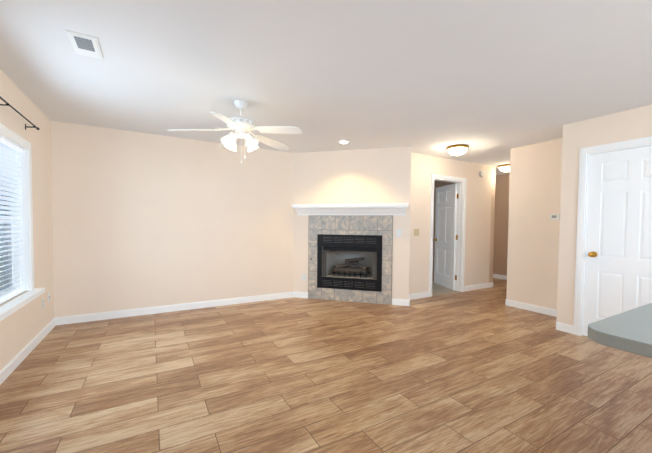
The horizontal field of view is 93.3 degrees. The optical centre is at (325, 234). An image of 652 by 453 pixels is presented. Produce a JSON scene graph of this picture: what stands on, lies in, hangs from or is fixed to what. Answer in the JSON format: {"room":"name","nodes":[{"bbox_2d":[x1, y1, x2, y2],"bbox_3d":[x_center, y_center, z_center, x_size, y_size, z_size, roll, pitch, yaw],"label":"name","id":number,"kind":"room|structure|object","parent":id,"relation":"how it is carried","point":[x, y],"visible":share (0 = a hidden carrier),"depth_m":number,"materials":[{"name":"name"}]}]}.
{"room":"living room","nodes":[
{"label":"living room","id":0,"kind":"room"},
{"bbox_2d":[0,69,53,369],"bbox_3d":[-1.486,-0.002,0.387,0.160,2.440,7.700,-1,2,-30],"label":"wall","id":1,"kind":"structure","parent":0,"point":[22,327],"depth_m":3.12,"materials":[{"name":"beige paint"}]},
{"bbox_2d":[0,123,33,297],"bbox_3d":[-2.455,-0.139,2.107,0.177,1.418,1.971,-1,2,-30],"label":"window","id":2,"kind":"structure","parent":1,"relation":"in","point":[25,284],"depth_m":2.91,"materials":[{"name":"white"}]},
{"bbox_2d":[0,137,24,303],"bbox_3d":[-2.434,-0.101,2.121,0.066,1.332,1.795,-1,2,-30],"label":"window blinds","id":3,"kind":"object","parent":2,"relation":"attached to","point":[9,156],"visible":1,"depth_m":2.69,"materials":[{"name":"white plastic"}]},
{"bbox_2d":[0,96,39,129],"bbox_3d":[-2.245,-0.978,1.948,0.078,0.058,2.443,-1,2,-30],"label":"curtain rod","id":4,"kind":"object","parent":1,"relation":"attached to","point":[8,104],"visible":1,"depth_m":2.59,"materials":[{"name":"black metal"}]},
{"bbox_2d":[0,288,44,320],"bbox_3d":[-2.430,0.593,2.149,0.250,0.048,2.035,-1,2,-30],"label":"window sill","id":5,"kind":"structure","parent":1,"relation":"attached to","point":[13,306],"depth_m":2.57,"materials":[{"name":"white wood"}]},
{"bbox_2d":[0,318,55,384],"bbox_3d":[-1.421,1.169,0.467,0.013,0.095,7.460,-1,2,-30],"label":"baseboard","id":6,"kind":"structure","parent":1,"relation":"attached to","point":[9,368],"depth_m":2.81,"materials":[{"name":"white wood"}]},
{"bbox_2d":[42,298,44,309],"bbox_3d":[-3.045,0.747,3.315,0.008,0.116,0.072,-1,2,-30],"label":"electrical outlet","id":7,"kind":"object","parent":1,"relation":"attached to","point":[43,303],"visible":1,"depth_m":3.31,"materials":[{"name":"white plastic"}]},
{"bbox_2d":[51,121,293,317],"bbox_3d":[-1.889,-0.137,4.515,3.220,2.440,0.120,-1,2,-30],"label":"wall","id":8,"kind":"structure","parent":0,"point":[143,220],"depth_m":4.24,"materials":[{"name":"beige paint"}]},
{"bbox_2d":[56,292,292,324],"bbox_3d":[-1.904,1.037,4.473,3.106,0.095,0.013,-1,2,-30],"label":"baseboard","id":9,"kind":"structure","parent":8,"relation":"attached to","point":[127,313],"depth_m":4.27,"materials":[{"name":"white wood"}]},
{"bbox_2d":[0,276,651,452],"bbox_3d":[1.480,1.190,3.637,8.750,0.103,10.500,-1,2,-30],"label":"floor","id":10,"kind":"structure","parent":0,"point":[485,370],"depth_m":2.40,"materials":[{"name":"brown wood"}]},
{"bbox_2d":[308,215,392,304],"bbox_3d":[0.424,0.388,5.161,1.380,1.390,0.448,1,2,15],"label":"fireplace","id":11,"kind":"object","parent":10,"relation":"on","point":[350,258],"visible":1,"depth_m":4.99,"materials":[{"name":"tile"}]},
{"bbox_2d":[292,203,408,214],"bbox_3d":[0.350,-0.387,4.853,1.840,0.173,0.194,1,2,15],"label":"mantel shelf","id":12,"kind":"object","parent":11,"relation":"on","point":[357,209],"visible":1,"depth_m":4.81,"materials":[{"name":"white wood"}]},
{"bbox_2d":[0,0,651,175],"bbox_3d":[1.503,-1.357,3.556,8.750,0.120,10.500,-1,2,-30],"label":"ceiling","id":13,"kind":"structure","parent":0,"point":[491,82],"depth_m":2.35,"materials":[{"name":"paint"}]},
{"bbox_2d":[66,30,103,59],"bbox_3d":[-1.621,-1.271,2.080,0.158,0.013,0.297,-1,2,-30],"label":"ceiling vent","id":14,"kind":"object","parent":13,"relation":"in","point":[85,45],"visible":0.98,"depth_m":2.06,"materials":[{"name":"white metal"}]},
{"bbox_2d":[168,100,301,163],"bbox_3d":[-0.875,-0.996,3.071,1.248,0.612,1.224,-1,2,-30],"label":"ceiling fan","id":15,"kind":"object","parent":13,"relation":"hanging from","point":[241,126],"visible":1,"depth_m":2.97,"materials":[{"name":"white"}]},
{"bbox_2d":[338,140,349,143],"bbox_3d":[0.257,-1.322,4.414,0.176,0.026,0.176,-1,2,-30],"label":"recessed light","id":16,"kind":"object","parent":13,"relation":"in","point":[343,141],"visible":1,"depth_m":4.38,"materials":[{"name":"white"}]},
{"bbox_2d":[446,144,468,156],"bbox_3d":[1.997,-1.253,4.681,0.316,0.150,0.316,-1,2,-30],"label":"light","id":17,"kind":"object","parent":13,"relation":"attached to","point":[458,149],"visible":1,"depth_m":4.58,"materials":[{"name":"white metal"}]},
{"bbox_2d":[498,164,509,172],"bbox_3d":[3.580,-1.284,6.086,0.316,0.150,0.316,-1,2,-30],"label":"light","id":18,"kind":"object","parent":13,"relation":"attached to","point":[505,168],"visible":0.71,"depth_m":6.01,"materials":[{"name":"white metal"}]},
{"bbox_2d":[293,146,410,299],"bbox_3d":[0.383,-0.133,5.005,1.900,2.440,0.100,1,2,15],"label":"wall","id":19,"kind":"structure","parent":0,"point":[371,176],"depth_m":4.90,"materials":[{"name":"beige paint"}]},
{"bbox_2d":[293,292,409,305],"bbox_3d":[0.363,1.041,4.986,1.913,0.095,0.013,1,2,15],"label":"baseboard","id":20,"kind":"structure","parent":19,"relation":"attached to","point":[402,302],"depth_m":4.79,"materials":[{"name":"white wood"}]},
{"bbox_2d":[397,229,400,236],"bbox_3d":[1.126,-0.016,4.744,0.072,0.116,0.016,1,2,15],"label":"switch","id":21,"kind":"object","parent":19,"relation":"attached to","point":[398,232],"visible":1,"depth_m":4.75,"materials":[{"name":"white plastic"}]},
{"bbox_2d":[409,152,491,293],"bbox_3d":[2.320,-0.137,5.687,2.204,2.440,0.120,-1,2,-30],"label":"wall","id":22,"kind":"structure","parent":0,"point":[478,224],"depth_m":5.61,"materials":[{"name":"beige paint"}]},
{"bbox_2d":[414,229,418,235],"bbox_3d":[1.522,-0.033,5.163,0.118,0.116,0.008,-1,2,-30],"label":"light switch","id":23,"kind":"object","parent":22,"relation":"attached to","point":[416,232],"visible":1,"depth_m":5.16,"materials":[{"name":"beige plastic"}]},
{"bbox_2d":[433,183,458,289],"bbox_3d":[2.438,0.040,6.229,0.364,2.037,0.760,-1,2,-30],"label":"hall door","id":24,"kind":"structure","parent":22,"relation":"in","point":[446,236],"depth_m":6.17,"materials":[{"name":"white painted wood"},{"name":"brass"}]},
{"bbox_2d":[429,174,466,296],"bbox_3d":[2.174,0.021,5.610,0.929,2.127,0.160,-1,2,-30],"label":"door frame","id":25,"kind":"structure","parent":22,"relation":"attached to","point":[460,232],"depth_m":5.75,"materials":[{"name":"white wood"}]},
{"bbox_2d":[409,282,492,299],"bbox_3d":[2.394,1.036,5.696,2.324,0.095,0.013,-1,2,-30],"label":"baseboard","id":26,"kind":"structure","parent":22,"relation":"attached to","point":[426,294],"depth_m":5.85,"materials":[{"name":"white wood"}]},
{"bbox_2d":[479,170,484,176],"bbox_3d":[3.027,-1.170,5.958,0.132,0.132,0.041,-1,2,-30],"label":"smoke detector","id":27,"kind":"object","parent":22,"relation":"attached to","point":[481,173],"visible":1,"depth_m":5.94,"materials":[{"name":"white plastic"}]},
{"bbox_2d":[432,166,495,282],"bbox_3d":[2.416,-0.206,7.869,0.120,2.440,3.821,-1,2,-30],"label":"wall","id":28,"kind":"structure","parent":0,"point":[437,184],"depth_m":6.23,"materials":[{"name":"beige paint"}]},
{"bbox_2d":[493,174,509,275],"bbox_3d":[3.745,-0.198,7.998,0.120,2.440,4.910,-1,2,-30],"label":"wall","id":29,"kind":"structure","parent":0,"point":[501,219],"depth_m":7.22,"materials":[{"name":"beige paint"}]},
{"bbox_2d":[493,274,506,279],"bbox_3d":[3.677,0.974,8.003,0.013,0.095,4.670,-1,2,-30],"label":"baseboard","id":30,"kind":"structure","parent":29,"relation":"attached to","point":[498,276],"depth_m":7.25,"materials":[{"name":"white wood"}]},
{"bbox_2d":[506,138,561,309],"bbox_3d":[3.164,-0.088,4.369,0.120,2.440,1.070,-1,2,-30],"label":"wall","id":31,"kind":"structure","parent":0,"point":[533,228],"depth_m":4.47,"materials":[{"name":"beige paint"}]},
{"bbox_2d":[506,299,556,316],"bbox_3d":[3.066,1.083,4.425,0.013,0.095,0.950,-1,2,-30],"label":"baseboard","id":32,"kind":"structure","parent":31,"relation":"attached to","point":[535,308],"depth_m":4.50,"materials":[{"name":"white wood"}]},
{"bbox_2d":[550,214,559,219],"bbox_3d":[3.154,-0.234,4.237,0.024,0.080,0.116,-1,2,-30],"label":"thermostat","id":33,"kind":"object","parent":31,"relation":"attached to","point":[554,216],"visible":0.9,"depth_m":4.23,"materials":[{"name":"white plastic"}]},
{"bbox_2d":[556,104,651,324],"bbox_3d":[3.983,0.004,1.713,0.120,2.440,4.600,-1,2,-30],"label":"wall","id":34,"kind":"structure","parent":0,"point":[631,124],"depth_m":3.56,"materials":[{"name":"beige paint"}]},
{"bbox_2d":[556,322,572,333],"bbox_3d":[3.885,1.175,1.770,0.013,0.095,4.480,-1,2,-30],"label":"baseboard","id":35,"kind":"structure","parent":34,"relation":"attached to","point":[567,328],"depth_m":3.63,"materials":[{"name":"white wood"}]},
{"bbox_2d":[573,136,651,335],"bbox_3d":[3.162,0.107,3.160,0.160,2.127,0.924,-1,2,-30],"label":"door frame","id":36,"kind":"structure","parent":34,"relation":"attached to","point":[583,182],"depth_m":3.48,"materials":[{"name":"white wood"}]},
{"bbox_2d":[583,145,651,335],"bbox_3d":[3.140,0.144,3.150,0.179,2.037,0.762,-1,2,-30],"label":"closet door","id":37,"kind":"structure","parent":34,"relation":"in","point":[618,273],"depth_m":3.23,"materials":[{"name":"white wood"}]},
{"bbox_2d":[587,303,651,357],"bbox_3d":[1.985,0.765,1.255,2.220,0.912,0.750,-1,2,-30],"label":"countertop","id":38,"kind":"structure","parent":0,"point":[630,331],"depth_m":0.99,"materials":[{"name":"grey laminate"}]}
]}

